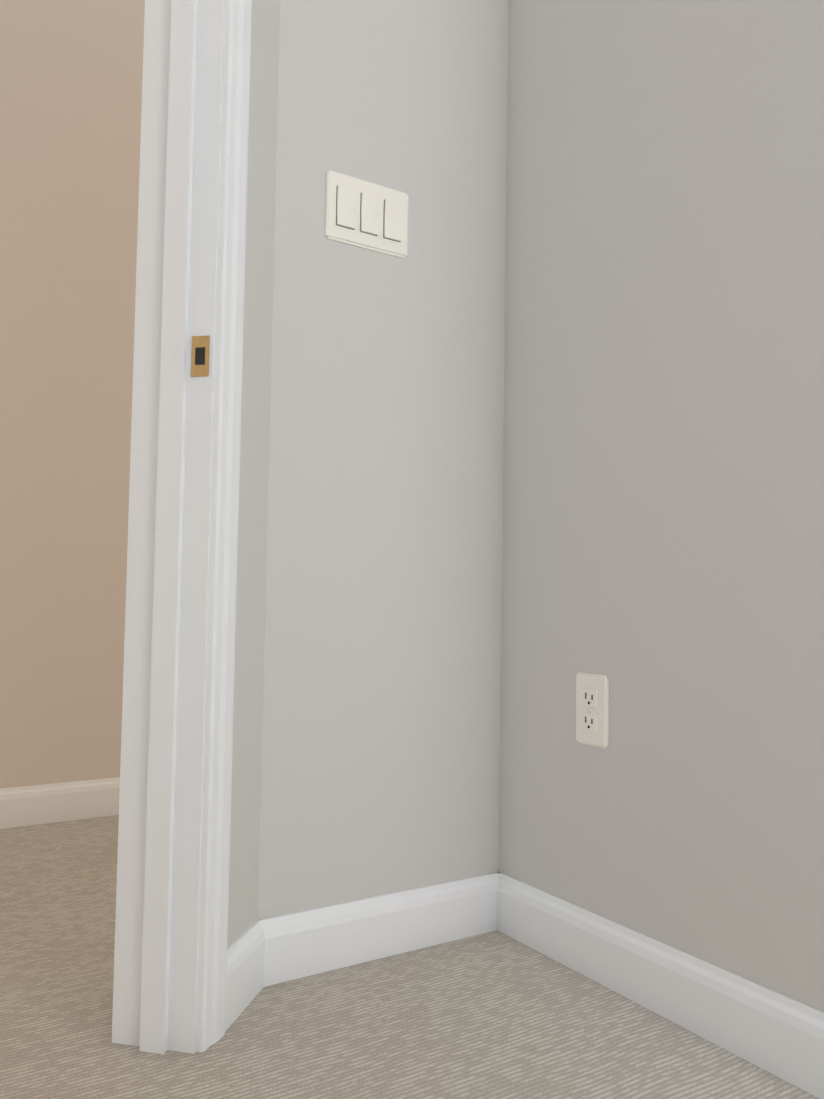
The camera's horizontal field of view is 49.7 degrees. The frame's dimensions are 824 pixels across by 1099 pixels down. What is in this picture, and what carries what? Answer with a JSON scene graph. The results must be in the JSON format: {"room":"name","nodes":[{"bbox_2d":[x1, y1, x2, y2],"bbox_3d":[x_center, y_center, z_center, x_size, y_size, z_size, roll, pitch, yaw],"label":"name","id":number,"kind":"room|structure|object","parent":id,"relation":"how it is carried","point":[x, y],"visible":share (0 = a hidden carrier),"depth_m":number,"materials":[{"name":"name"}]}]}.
{"room":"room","nodes":[
{"label":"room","id":0,"kind":"room"},
{"bbox_2d":[0,0,144,788],"bbox_3d":[0.035,-0.459,3.059,3.300,2.440,0.100,3,-3,-33],"label":"wall","id":1,"kind":"structure","parent":0,"point":[71,74],"depth_m":2.38,"materials":[{"name":"paint"}]},
{"bbox_2d":[0,777,119,828],"bbox_3d":[0.026,0.707,2.940,3.050,0.098,0.015,3,-3,-33],"label":"baseboard","id":2,"kind":"structure","parent":1,"relation":"attached to","point":[48,803],"depth_m":2.32,"materials":[{"name":"white wood"}]},
{"bbox_2d":[227,0,279,947],"bbox_3d":[-0.557,-0.612,0.160,0.120,2.440,2.648,0,-3,12],"label":"wall","id":3,"kind":"structure","parent":0,"point":[251,580],"depth_m":1.36,"materials":[{"name":"paint"}]},
{"bbox_2d":[112,0,251,1053],"bbox_3d":[-0.404,-0.413,0.836,0.139,2.113,0.941,0,-3,12],"label":"door frame","id":4,"kind":"structure","parent":3,"relation":"attached to","point":[156,957],"depth_m":1.22,"materials":[{"name":"white wood"}]},
{"bbox_2d":[191,335,209,376],"bbox_3d":[-0.290,-0.265,1.220,0.026,0.056,0.002,0,-3,12],"label":"strike plate","id":5,"kind":"object","parent":4,"relation":"attached to","point":[200,352],"visible":1,"depth_m":1.22,"materials":[{"name":"gold metal"}]},
{"bbox_2d":[225,920,264,1030],"bbox_3d":[-0.250,0.622,1.307,0.015,0.098,0.152,0,-3,12],"label":"baseboard","id":6,"kind":"structure","parent":3,"relation":"attached to","point":[245,967],"depth_m":1.30,"materials":[{"name":"white wood"}]},
{"bbox_2d":[258,0,508,919],"bbox_3d":[-0.057,-0.532,1.607,0.698,2.440,0.100,3,-3,-33],"label":"wall","id":7,"kind":"structure","parent":0,"point":[380,767],"depth_m":1.54,"materials":[{"name":"paint"}]},
{"bbox_2d":[325,170,407,258],"bbox_3d":[-0.074,-0.577,1.532,0.163,0.117,0.010,3,-3,-33],"label":"switch plate","id":8,"kind":"object","parent":7,"relation":"attached to","point":[365,214],"visible":1,"depth_m":1.53,"materials":[{"name":"white plastic"}]},
{"bbox_2d":[259,872,497,986],"bbox_3d":[-0.036,0.635,1.506,0.478,0.098,0.015,3,-3,-33],"label":"baseboard","id":9,"kind":"structure","parent":7,"relation":"attached to","point":[302,944],"depth_m":1.48,"materials":[{"name":"white wood"}]},
{"bbox_2d":[0,815,818,1098],"bbox_3d":[1.338,0.686,0.482,5.880,0.060,6.365,3,-3,-33],"label":"floor","id":10,"kind":"structure","parent":0,"point":[496,1014],"depth_m":1.25,"materials":[{"name":"carpet"}]},
{"bbox_2d":[499,0,823,1012],"bbox_3d":[0.405,-0.533,1.445,0.100,2.440,0.675,3,-3,-33],"label":"wall","id":11,"kind":"structure","parent":0,"point":[663,518],"depth_m":1.34,"materials":[{"name":"paint"}]},
{"bbox_2d":[576,672,608,748],"bbox_3d":[0.293,0.263,1.457,0.009,0.117,0.072,3,-3,-33],"label":"outlet","id":12,"kind":"object","parent":11,"relation":"attached to","point":[592,709],"visible":1,"depth_m":1.45,"materials":[{"name":"white plastic"}]},
{"bbox_2d":[497,872,823,1098],"bbox_3d":[0.341,0.634,1.349,0.015,0.098,0.690,3,-3,-33],"label":"baseboard","id":13,"kind":"structure","parent":11,"relation":"attached to","point":[781,1036],"depth_m":1.28,"materials":[{"name":"white wood"}]}
]}

